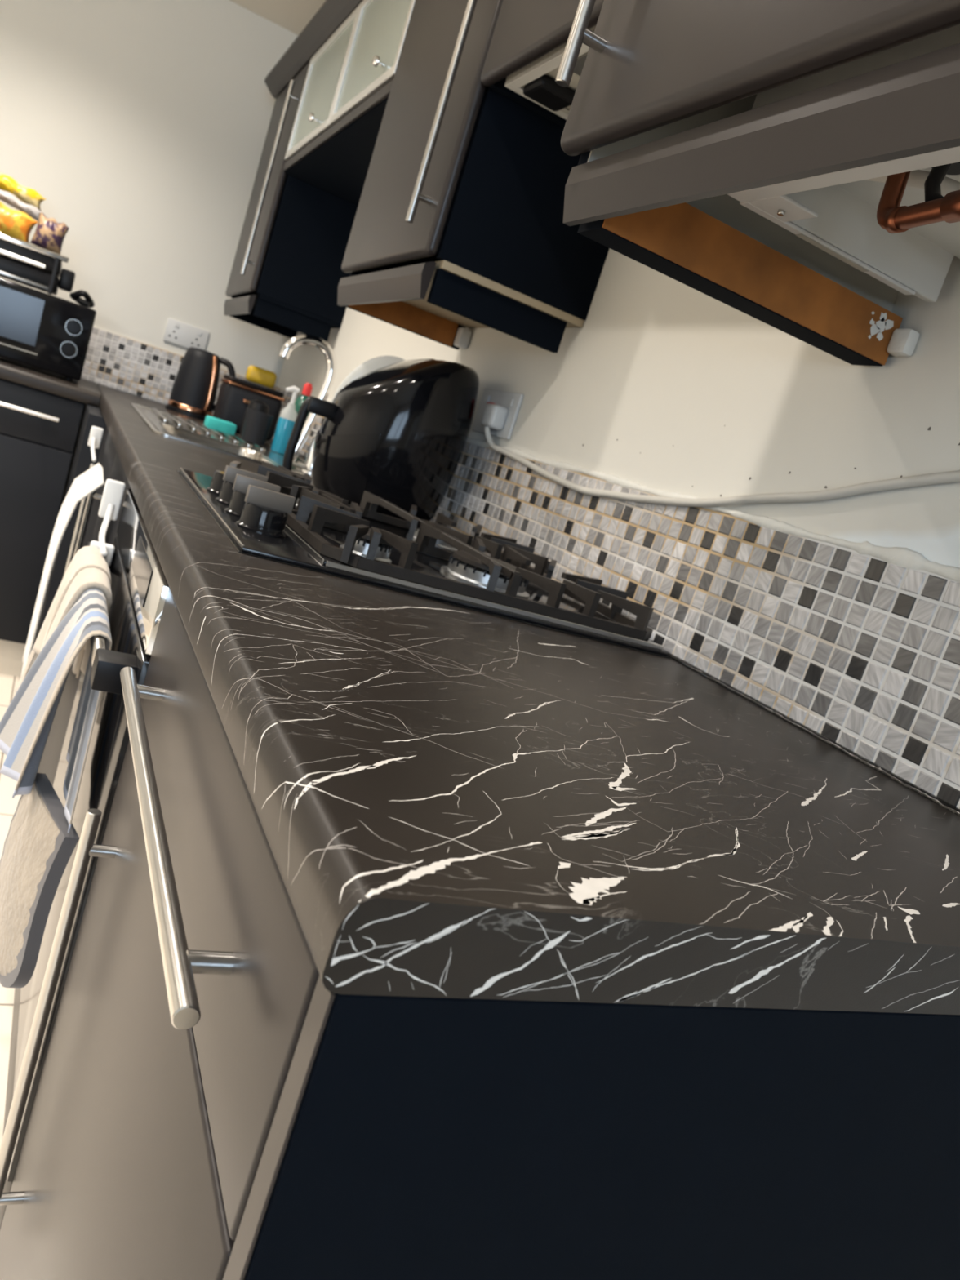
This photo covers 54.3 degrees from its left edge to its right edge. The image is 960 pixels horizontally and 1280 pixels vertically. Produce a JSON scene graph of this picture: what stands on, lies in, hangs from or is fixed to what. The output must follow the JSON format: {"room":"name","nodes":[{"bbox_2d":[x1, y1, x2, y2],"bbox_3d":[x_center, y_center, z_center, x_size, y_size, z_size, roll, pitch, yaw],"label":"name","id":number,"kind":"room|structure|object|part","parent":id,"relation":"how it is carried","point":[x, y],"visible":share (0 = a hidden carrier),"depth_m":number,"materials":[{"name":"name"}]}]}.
{"room":"kitchen","nodes":[
{"label":"kitchen","id":0,"kind":"room"},
{"bbox_2d":[0,663,23,1146],"bbox_3d":[-1.120,0.677,0.582,2.606,0.050,5.850,13,11,-27],"label":"floor","id":1,"kind":"structure","parent":0,"point":[8,683],"depth_m":2.00,"materials":[{"name":"tile"}]},
{"bbox_2d":[0,639,26,676],"bbox_3d":[-1.960,-0.069,2.611,1.265,0.116,0.015,13,11,-27],"label":"plinth","id":2,"kind":"object","parent":1,"relation":"on","point":[11,653],"visible":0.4,"depth_m":2.87,"materials":[{"name":"beige"}]},
{"bbox_2d":[0,377,84,644],"bbox_3d":[-1.634,-0.482,2.908,0.598,0.749,0.664,13,11,-27],"label":"base cabinet","id":3,"kind":"object","parent":1,"relation":"on","point":[39,429],"visible":0.86,"depth_m":2.73,"materials":[{"name":"black"}]},
{"bbox_3d":[-1.407,-0.675,2.571,0.468,0.013,0.013,13,11,-27],"label":"handle","id":4,"kind":"part","parent":3,"relation":"part of","materials":[{"name":"silver metal"}]},
{"bbox_3d":[-1.547,-0.328,2.669,0.596,0.598,0.021,13,11,-27],"label":"door","id":5,"kind":"part","parent":3,"relation":"part of","materials":[{"name":"black"}]},
{"bbox_3d":[-1.432,-0.678,2.603,0.596,0.144,0.021,13,11,-27],"label":"drawer","id":6,"kind":"part","parent":3,"relation":"part of","materials":[{"name":"black"}]},
{"bbox_2d":[0,356,101,407],"bbox_3d":[-1.796,-0.920,2.713,1.300,0.038,0.664,13,11,-27],"label":"countertop","id":7,"kind":"structure","parent":3,"relation":"on","point":[84,391],"depth_m":2.68,"materials":[{"name":"laminate"}]},
{"bbox_2d":[0,277,96,382],"bbox_3d":[-1.436,-0.968,2.846,0.457,0.226,0.382,13,11,-27],"label":"microwave","id":8,"kind":"object","parent":7,"relation":"on","point":[39,330],"visible":1,"depth_m":2.74,"materials":[{"name":"black"}]},
{"bbox_2d":[0,232,75,295],"bbox_3d":[-1.416,-1.139,2.801,0.377,0.118,0.278,13,11,-27],"label":"toaster","id":9,"kind":"object","parent":8,"relation":"on","point":[22,262],"visible":1,"depth_m":2.73,"materials":[{"name":"black metal"}]},
{"bbox_2d":[0,201,37,243],"bbox_3d":[-1.413,-1.237,2.734,0.217,0.108,0.074,13,11,-27],"label":"packet","id":10,"kind":"object","parent":9,"relation":"on","point":[18,224],"visible":0.91,"depth_m":2.74,"materials":[{"name":"orange plastic"}]},
{"bbox_3d":[-1.379,-1.113,2.676,0.255,0.016,0.016,13,11,-27],"label":"handle","id":11,"kind":"part","parent":9,"relation":"part of","materials":[{"name":"silver metal"}]},
{"bbox_2d":[0,189,46,221],"bbox_3d":[-1.396,-1.311,2.796,0.192,0.065,0.055,13,11,-27],"label":"packet","id":12,"kind":"object","parent":9,"relation":"on","point":[11,199],"visible":0.9,"depth_m":2.79,"materials":[{"name":"white plastic"}]},
{"bbox_2d":[0,173,45,211],"bbox_3d":[-1.422,-1.373,2.833,0.204,0.078,0.055,13,11,-27],"label":"packet","id":13,"kind":"object","parent":12,"relation":"on","point":[29,196],"visible":0.96,"depth_m":2.83,"materials":[{"name":"yellow plastic"}]},
{"bbox_3d":[-1.430,-1.169,2.797,0.332,0.044,0.255,13,11,-27],"label":"lid","id":14,"kind":"part","parent":9,"relation":"part of","materials":[{"name":"black plastic"}]},
{"bbox_2d":[30,213,69,254],"bbox_3d":[-1.273,-1.202,2.773,0.067,0.100,0.067,21,11,16],"label":"packet","id":15,"kind":"object","parent":9,"relation":"on","point":[49,234],"visible":1,"depth_m":2.76,"materials":[{"name":"plastic"}]},
{"bbox_3d":[-1.256,-1.072,2.758,0.012,0.107,0.035,13,11,-27],"label":"arm","id":16,"kind":"part","parent":9,"relation":"part of","materials":[{"name":"black plastic"}]},
{"bbox_2d":[69,289,94,307],"bbox_3d":[-1.211,-1.041,2.853,0.073,0.044,0.117,13,11,-27],"label":"lead","id":17,"kind":"object","parent":8,"relation":"on","point":[88,302],"visible":0.98,"depth_m":2.82,"materials":[{"name":"black plastic"}]},
{"bbox_2d":[38,404,106,634],"bbox_3d":[-1.167,-0.282,2.654,0.058,0.746,0.355,13,11,-27],"label":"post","id":18,"kind":"object","parent":3,"relation":"attached to","point":[93,416],"visible":0.36,"depth_m":2.49,"materials":[{"name":"black"}]},
{"bbox_2d":[36,425,116,773],"bbox_3d":[-0.754,-0.026,2.363,0.600,0.864,0.600,13,11,-27],"label":"base cabinet","id":19,"kind":"object","parent":1,"relation":"on","point":[108,451],"visible":0.16,"depth_m":2.07,"materials":[{"name":"black"}]},
{"bbox_3d":[-0.910,-0.171,2.076,0.012,0.450,0.012,13,11,-27],"label":"handle","id":20,"kind":"part","parent":19,"relation":"part of","materials":[{"name":"silver metal"}]},
{"bbox_2d":[87,426,103,462],"bbox_3d":[-0.900,-0.461,2.200,0.028,0.054,0.278,13,11,-27],"label":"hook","id":21,"kind":"object","parent":19,"relation":"attached to","point":[96,433],"visible":1,"depth_m":2.30,"materials":[{"name":"white plastic"}]},
{"bbox_2d":[37,452,131,786],"bbox_3d":[-0.523,0.148,1.838,0.600,0.864,0.600,13,11,-27],"label":"base cabinet","id":22,"kind":"object","parent":1,"relation":"on","point":[49,762],"visible":0.09,"depth_m":1.76,"materials":[{"name":"black"}]},
{"bbox_2d":[20,462,104,677],"bbox_3d":[-0.777,-0.119,1.735,0.054,0.431,0.270,13,11,-27],"label":"hand towel","id":23,"kind":"object","parent":22,"relation":"hanging from","point":[90,481],"visible":0.85,"depth_m":1.68,"materials":[{"name":"grey fabric"}]},
{"bbox_3d":[-0.829,-0.110,1.892,0.012,0.450,0.012,13,11,-27],"label":"handle","id":24,"kind":"part","parent":22,"relation":"part of","materials":[{"name":"silver metal"}]},
{"bbox_2d":[0,488,169,1229],"bbox_3d":[-0.281,0.267,1.299,0.614,0.746,0.594,13,11,-27],"label":"oven","id":25,"kind":"object","parent":1,"relation":"on","point":[140,587],"visible":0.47,"depth_m":1.00,"materials":[{"name":"silver metal"}]},
{"bbox_2d":[0,567,111,988],"bbox_3d":[-0.501,0.151,1.089,0.064,0.429,0.316,13,11,-27],"label":"glove","id":26,"kind":"object","parent":25,"relation":"hanging from","point":[38,847],"visible":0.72,"depth_m":1.00,"materials":[{"name":"grey fabric"}]},
{"bbox_2d":[0,588,111,832],"bbox_3d":[-0.480,0.067,1.038,0.087,0.226,0.268,13,11,-27],"label":"tea towel","id":27,"kind":"object","parent":25,"relation":"hanging from","point":[25,726],"visible":0.91,"depth_m":1.04,"materials":[{"name":"white fabric"}]},
{"bbox_2d":[14,546,105,693],"bbox_3d":[-0.583,-0.014,1.299,0.074,0.242,0.077,13,11,-27],"label":"draped cloth","id":28,"kind":"object","parent":25,"relation":"hanging from","point":[85,550],"visible":0.25,"depth_m":1.29,"materials":[{"name":"white fabric"}]},
{"bbox_2d":[32,554,111,654],"bbox_3d":[-0.533,-0.038,1.225,0.070,0.145,0.071,13,11,-27],"label":"draped cloth","id":29,"kind":"object","parent":25,"relation":"hanging from","point":[86,561],"visible":0.48,"depth_m":1.22,"materials":[{"name":"white fabric"}]},
{"bbox_2d":[89,479,125,566],"bbox_3d":[-0.536,-0.168,1.346,0.033,0.110,0.134,13,11,-27],"label":"strap","id":30,"kind":"object","parent":25,"relation":"on","point":[113,491],"visible":0.9,"depth_m":1.38,"materials":[{"name":"white plastic"}]},
{"bbox_2d":[0,588,959,1279],"bbox_3d":[-0.055,0.497,0.791,0.624,0.866,0.602,13,11,-27],"label":"base cabinet","id":31,"kind":"object","parent":1,"relation":"on","point":[205,1107],"visible":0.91,"depth_m":0.43,"materials":[{"name":"black"}]},
{"bbox_3d":[-0.393,0.349,0.832,0.012,0.436,0.012,13,11,-27],"label":"handle","id":32,"kind":"part","parent":31,"relation":"part of","materials":[{"name":"silver metal"}]},
{"bbox_3d":[-0.297,0.446,0.678,0.020,0.618,0.580,13,11,-27],"label":"door","id":33,"kind":"part","parent":31,"relation":"part of","materials":[{"name":"grey wood"}]},
{"bbox_3d":[-0.210,0.093,0.590,0.012,0.012,0.450,13,11,-27],"label":"handle","id":34,"kind":"part","parent":31,"relation":"part of","materials":[{"name":"silver metal"}]},
{"bbox_3d":[-0.182,0.096,0.613,0.020,0.124,0.580,13,11,-27],"label":"drawer","id":35,"kind":"part","parent":31,"relation":"part of","materials":[{"name":"grey wood"}]},
{"bbox_2d":[96,384,959,1014],"bbox_3d":[-0.443,-0.331,1.942,0.599,0.038,3.399,13,11,-27],"label":"countertop","id":36,"kind":"structure","parent":31,"relation":"on","point":[449,801],"depth_m":0.49,"materials":[{"name":"laminate"}]},
{"bbox_2d":[164,346,235,421],"bbox_3d":[-0.942,-0.864,3.167,0.188,0.222,0.156,13,11,-27],"label":"kettle","id":37,"kind":"object","parent":36,"relation":"on","point":[193,393],"visible":0.77,"depth_m":3.11,"materials":[{"name":"black plastic"}]},
{"bbox_3d":[-0.863,-0.854,3.152,0.067,0.177,0.028,18,10,0],"label":"handle","id":38,"kind":"part","parent":37,"relation":"part of","materials":[{"name":"black plastic"}]},
{"bbox_2d":[130,403,312,479],"bbox_3d":[-0.671,-0.450,2.450,0.457,0.156,0.865,13,11,-27],"label":"sink","id":39,"kind":"object","parent":36,"relation":"in","point":[166,424],"visible":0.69,"depth_m":2.40,"materials":[{"name":"silver metal"}]},
{"bbox_3d":[-0.646,-0.399,2.247,0.257,0.147,0.320,13,11,-27],"label":"bowl","id":40,"kind":"part","parent":39,"relation":"part of","materials":[{"name":"silver metal"}]},
{"bbox_2d":[204,415,236,435],"bbox_3d":[-0.742,-0.612,2.674,0.080,0.032,0.075,13,11,-27],"label":"sponge","id":41,"kind":"object","parent":39,"relation":"on","point":[218,424],"visible":1,"depth_m":2.64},
{"bbox_2d":[240,399,269,435],"bbox_3d":[-0.670,-0.657,2.796,0.068,0.117,0.068,13,11,-27],"label":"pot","id":42,"kind":"object","parent":39,"relation":"on","point":[257,405],"visible":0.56,"depth_m":2.77,"materials":[{"name":"black plastic"}]},
{"bbox_2d":[240,408,273,445],"bbox_3d":[-0.627,-0.597,2.629,0.074,0.088,0.074,13,11,-27],"label":"tumbler","id":43,"kind":"object","parent":39,"relation":"on","point":[257,424],"visible":0.88,"depth_m":2.60,"materials":[{"name":"black"}]},
{"bbox_2d":[271,386,299,454],"bbox_3d":[-0.543,-0.620,2.635,0.053,0.190,0.045,13,11,-27],"label":"hand soap","id":44,"kind":"object","parent":39,"relation":"on","point":[284,428],"visible":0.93,"depth_m":2.62,"materials":[{"name":"blue plastic"}]},
{"bbox_2d":[288,382,312,457],"bbox_3d":[-0.525,-0.639,2.717,0.058,0.215,0.064,13,11,-27],"label":"bottle","id":45,"kind":"object","parent":39,"relation":"on","point":[308,388],"visible":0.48,"depth_m":2.69,"materials":[{"name":"red"}]},
{"bbox_2d":[213,374,284,440],"bbox_3d":[-0.763,-0.762,3.078,0.184,0.164,0.197,13,11,-27],"label":"toaster","id":46,"kind":"object","parent":36,"relation":"on","point":[235,394],"visible":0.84,"depth_m":2.99,"materials":[{"name":"black metal"}]},
{"bbox_3d":[-0.740,-0.758,2.986,0.030,0.012,0.016,13,11,-27],"label":"lever","id":47,"kind":"part","parent":46,"relation":"part of","materials":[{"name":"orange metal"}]},
{"bbox_2d":[245,364,276,387],"bbox_3d":[-0.724,-0.872,3.100,0.097,0.053,0.040,13,11,-27],"label":"packet","id":48,"kind":"object","parent":46,"relation":"on","point":[255,375],"visible":0.99,"depth_m":3.08,"materials":[{"name":"plastic"}]},
{"bbox_2d":[278,334,336,474],"bbox_3d":[-0.405,-0.553,2.193,0.174,0.308,0.114,13,11,-27],"label":"tap","id":49,"kind":"object","parent":36,"relation":"on","point":[295,341],"visible":0.83,"depth_m":2.22,"materials":[{"name":"silver metal"}]},
{"bbox_2d":[292,434,316,474],"bbox_3d":[-0.414,-0.453,2.257,0.094,0.093,0.054,13,11,-27],"label":"tap","id":50,"kind":"object","parent":49,"relation":"on","point":[307,467],"depth_m":2.25,"materials":[{"name":"silver metal"}]},
{"bbox_2d":[282,358,479,520],"bbox_3d":[-0.167,-0.385,1.736,0.280,0.306,0.267,20,10,8],"label":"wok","id":51,"kind":"object","parent":36,"relation":"on","point":[397,433],"visible":0.91,"depth_m":1.64,"materials":[{"name":"black"}]},
{"bbox_2d":[282,395,380,504],"bbox_3d":[-0.280,-0.350,1.691,0.136,0.155,0.234,13,11,-27],"label":"basket","id":52,"kind":"object","parent":51,"relation":"on","point":[346,454],"depth_m":1.64,"materials":[{"name":"black plastic"}]},
{"bbox_2d":[177,461,670,658],"bbox_3d":[-0.104,-0.139,1.258,0.526,0.052,0.582,13,11,-27],"label":"gas hob","id":53,"kind":"object","parent":36,"relation":"in","point":[304,526],"visible":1,"depth_m":1.08,"materials":[{"name":"black metal"}]},
{"bbox_3d":[-0.333,-0.205,1.245,0.055,0.028,0.055,13,11,-27],"label":"knob","id":54,"kind":"part","parent":53,"relation":"part of","materials":[{"name":"black plastic"}]},
{"bbox_3d":[-0.300,-0.180,1.170,0.055,0.028,0.055,13,11,-27],"label":"knob","id":55,"kind":"part","parent":53,"relation":"part of","materials":[{"name":"black plastic"}]},
{"bbox_3d":[-0.269,-0.157,1.100,0.055,0.028,0.055,13,11,-27],"label":"knob","id":56,"kind":"part","parent":53,"relation":"part of","materials":[{"name":"black plastic"}]},
{"bbox_3d":[-0.300,-0.167,1.163,0.083,0.007,0.570,13,11,-27],"label":"metal trim","id":57,"kind":"part","parent":53,"relation":"part of","materials":[{"name":"silver metal"}]},
{"bbox_3d":[-0.237,-0.133,1.028,0.055,0.028,0.055,13,11,-27],"label":"knob","id":58,"kind":"part","parent":53,"relation":"part of","materials":[{"name":"black plastic"}]},
{"bbox_3d":[-0.126,-0.102,1.050,0.060,0.020,0.060,13,11,-27],"label":"burner","id":59,"kind":"part","parent":53,"relation":"part of","materials":[{"name":"grey metal"}]},
{"bbox_3d":[-0.070,-0.155,1.428,0.083,0.020,0.083,13,11,-27],"label":"burner","id":60,"kind":"part","parent":53,"relation":"part of","materials":[{"name":"grey metal"}]},
{"bbox_3d":[0.009,-0.078,1.157,0.115,0.020,0.115,13,11,-27],"label":"burner","id":61,"kind":"part","parent":53,"relation":"part of","materials":[{"name":"grey metal"}]},
{"bbox_3d":[0.034,-0.034,1.033,0.430,0.005,0.002,13,11,-27],"label":"metal trim","id":62,"kind":"part","parent":53,"relation":"part of","materials":[{"name":"silver metal"}]},
{"bbox_3d":[0.072,0.586,0.542,0.591,0.866,0.017,13,11,-27],"label":"panel","id":63,"kind":"part","parent":31,"relation":"part of","materials":[{"name":"black wood"}]},
{"bbox_2d":[0,0,298,508],"bbox_3d":[-1.868,-1.249,3.006,2.706,2.241,0.106,13,11,-27],"label":"wall","id":64,"kind":"structure","parent":0,"point":[141,126],"depth_m":3.16,"materials":[{"name":"paint"}]},
{"bbox_2d":[163,318,209,350],"bbox_3d":[-1.052,-1.090,3.356,0.145,0.080,0.012,13,11,-27],"label":"double socket","id":65,"kind":"object","parent":64,"relation":"attached to","point":[176,332],"visible":0.91,"depth_m":3.35,"materials":[{"name":"white plastic"}]},
{"bbox_2d":[230,0,325,35],"bbox_3d":[-0.417,-1.466,0.178,2.606,0.050,5.850,13,11,-27],"label":"ceiling","id":66,"kind":"structure","parent":0,"point":[293,15],"depth_m":3.07,"materials":[{"name":"beige paint"}]},
{"bbox_2d":[271,248,959,808],"bbox_3d":[0.407,-0.123,0.986,0.106,2.241,5.850,13,11,-27],"label":"wall","id":67,"kind":"structure","parent":0,"point":[664,384],"depth_m":1.08,"materials":[{"name":"paint"}]},
{"bbox_2d":[223,61,358,342],"bbox_3d":[-0.567,-1.353,2.966,0.318,0.726,0.505,13,11,-27],"label":"upper cabinet","id":68,"kind":"object","parent":67,"relation":"attached to","point":[286,273],"visible":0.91,"depth_m":2.78,"materials":[{"name":"grey laminate"}]},
{"bbox_3d":[-0.663,-1.399,2.909,0.020,0.650,0.503,13,11,-27],"label":"door","id":69,"kind":"part","parent":68,"relation":"part of","materials":[{"name":"grey wood"}]},
{"bbox_3d":[-0.617,-1.335,2.714,0.012,0.550,0.012,13,11,-27],"label":"handle","id":70,"kind":"part","parent":68,"relation":"part of","materials":[{"name":"silver metal"}]},
{"bbox_3d":[-0.635,-1.060,3.034,0.255,0.012,0.503,13,11,-27],"label":"panel","id":71,"kind":"part","parent":68,"relation":"part of","materials":[{"name":"black wood"}]},
{"bbox_2d":[283,0,415,205],"bbox_3d":[-0.205,-1.316,2.259,0.308,0.325,1.031,13,11,-27],"label":"upper cabinet","id":72,"kind":"object","parent":67,"relation":"attached to","point":[348,82],"visible":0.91,"depth_m":2.20,"materials":[{"name":"grey-brown laminate board"},{"name":"frosted glass"},{"name":"aluminium"}]},
{"bbox_2d":[264,0,363,98],"bbox_3d":[-0.050,-1.393,1.965,0.331,0.044,2.685,13,11,-27],"label":"crown molding","id":73,"kind":"structure","parent":72,"relation":"attached to","point":[332,14],"depth_m":2.56,"materials":[{"name":"grey wood"}]},
{"bbox_3d":[-0.417,-1.309,2.351,0.024,0.020,0.020,13,11,-27],"label":"knob","id":74,"kind":"part","parent":72,"relation":"part of","materials":[{"name":"silver metal"}]},
{"bbox_3d":[-0.410,-1.424,2.426,0.005,0.244,0.481,13,11,-27],"label":"glass pane","id":75,"kind":"part","parent":72,"relation":"part of","materials":[{"name":"white glass"}]},
{"bbox_3d":[-0.409,-1.423,2.427,0.020,0.276,0.513,13,11,-27],"label":"glass door","id":76,"kind":"part","parent":72,"relation":"part of","materials":[{"name":"glass"}]},
{"bbox_3d":[-0.211,-1.274,1.976,0.020,0.276,0.511,13,11,-27],"label":"glass door","id":77,"kind":"part","parent":72,"relation":"part of","materials":[{"name":"glass"}]},
{"bbox_3d":[-0.212,-1.274,1.975,0.005,0.244,0.479,13,11,-27],"label":"glass pane","id":78,"kind":"part","parent":72,"relation":"part of","materials":[{"name":"white glass"}]},
{"bbox_3d":[-0.200,-1.145,1.857,0.024,0.020,0.020,13,11,-27],"label":"knob","id":79,"kind":"part","parent":72,"relation":"part of","materials":[{"name":"silver metal"}]},
{"bbox_2d":[337,0,608,353],"bbox_3d":[0.026,-0.904,1.614,0.318,0.726,0.512,13,11,-27],"label":"upper cabinet","id":80,"kind":"object","parent":67,"relation":"attached to","point":[458,225],"visible":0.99,"depth_m":1.45,"materials":[{"name":"grey laminate"}]},
{"bbox_3d":[-0.070,-0.950,1.557,0.020,0.650,0.510,13,11,-27],"label":"door","id":81,"kind":"part","parent":80,"relation":"part of","materials":[{"name":"grey wood"}]},
{"bbox_3d":[-0.023,-0.886,1.360,0.012,0.550,0.012,13,11,-27],"label":"handle","id":82,"kind":"part","parent":80,"relation":"part of","materials":[{"name":"silver metal"}]},
{"bbox_3d":[-0.042,-0.611,1.681,0.255,0.012,0.510,13,11,-27],"label":"panel","id":83,"kind":"part","parent":80,"relation":"part of","materials":[{"name":"black wood"}]},
{"bbox_2d":[471,388,524,439],"bbox_3d":[0.025,-0.422,1.732,0.020,0.083,0.171,13,11,-27],"label":"double socket","id":84,"kind":"object","parent":67,"relation":"attached to","point":[512,402],"visible":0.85,"depth_m":1.71,"materials":[{"name":"white plastic"}]},
{"bbox_2d":[484,395,490,402],"bbox_3d":[0.014,-0.457,1.773,0.002,0.014,0.016,13,11,-27],"label":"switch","id":85,"kind":"object","parent":84,"relation":"attached to","point":[486,397],"depth_m":1.77,"materials":[{"name":"white plastic"}]},
{"bbox_2d":[480,403,507,430],"bbox_3d":[0.026,-0.404,1.695,0.030,0.042,0.050,13,11,-27],"label":"plug","id":86,"kind":"object","parent":84,"relation":"attached to","point":[494,416],"visible":1,"depth_m":1.68,"materials":[{"name":"white plastic"}]},
{"bbox_2d":[484,426,959,506],"bbox_3d":[0.308,-0.191,1.080,0.028,0.155,1.430,13,11,-28],"label":"cable","id":87,"kind":"object","parent":86,"relation":"attached to","point":[949,476],"visible":1,"depth_m":1.06,"materials":[{"name":"grey plastic"}]},
{"bbox_2d":[506,398,513,406],"bbox_3d":[0.054,-0.426,1.681,0.002,0.014,0.016,13,11,-27],"label":"switch","id":88,"kind":"object","parent":84,"relation":"attached to","point":[509,401],"depth_m":1.68,"materials":[{"name":"white plastic"}]},
{"bbox_2d":[480,0,604,127],"bbox_3d":[0.300,-0.879,1.105,0.288,0.426,0.600,13,11,-27],"label":"upper cabinet","id":89,"kind":"object","parent":67,"relation":"attached to","point":[525,31],"visible":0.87,"depth_m":1.23,"materials":[{"name":"grey wood"}]},
{"bbox_3d":[0.182,-0.898,1.046,0.021,0.411,0.597,13,11,-27],"label":"door","id":90,"kind":"part","parent":89,"relation":"part of","materials":[{"name":"grey wood"}]},
{"bbox_2d":[504,25,595,119],"bbox_3d":[0.285,-0.790,1.127,0.248,0.245,0.560,13,11,-27],"label":"extractor hood","id":91,"kind":"object","parent":89,"relation":"in","point":[535,82],"visible":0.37,"depth_m":1.28,"materials":[{"name":"silver metal"}]},
{"bbox_2d":[271,438,959,816],"bbox_3d":[-0.175,-0.287,2.069,0.010,0.008,3.390,13,11,-27],"label":"trim","id":92,"kind":"structure","parent":67,"relation":"attached to","point":[938,801],"depth_m":0.90,"materials":[{"name":"black"}]},
{"bbox_2d":[275,385,959,582],"bbox_3d":[-0.088,-0.441,1.978,0.008,0.025,3.534,13,11,-27],"label":"trim","id":93,"kind":"structure","parent":67,"relation":"attached to","point":[908,558],"depth_m":1.01,"materials":[{"name":"white plastic"}]},
{"bbox_2d":[555,0,959,366],"bbox_3d":[0.434,-0.577,0.556,0.426,0.720,0.620,13,11,-27],"label":"upper cabinet","id":94,"kind":"object","parent":67,"relation":"attached to","point":[663,125],"visible":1,"depth_m":0.67,"materials":[{"name":"grey laminate"}]},
{"bbox_3d":[0.143,-0.682,0.706,0.012,0.505,0.012,13,11,-27],"label":"handle","id":95,"kind":"part","parent":94,"relation":"part of","materials":[{"name":"silver metal"}]},
{"bbox_3d":[0.352,-0.680,0.821,0.373,0.672,0.017,13,11,-27],"label":"panel","id":96,"kind":"part","parent":94,"relation":"part of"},
{"bbox_3d":[0.293,-0.637,0.474,0.022,0.667,0.620,13,11,-27],"label":"door","id":97,"kind":"part","parent":94,"relation":"part of","materials":[{"name":"grey wood"}]},
{"bbox_2d":[727,24,959,302],"bbox_3d":[0.454,-0.390,0.596,0.269,0.302,0.505,13,11,-27],"label":"boiler","id":98,"kind":"object","parent":67,"relation":"attached to","point":[896,222],"visible":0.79,"depth_m":0.78,"materials":[{"name":"white metal"}]},
{"bbox_3d":[0.397,-0.277,0.613,0.228,0.003,0.494,13,11,-27],"label":"rail","id":99,"kind":"part","parent":98,"relation":"part of","materials":[{"name":"white plastic"}]}
]}

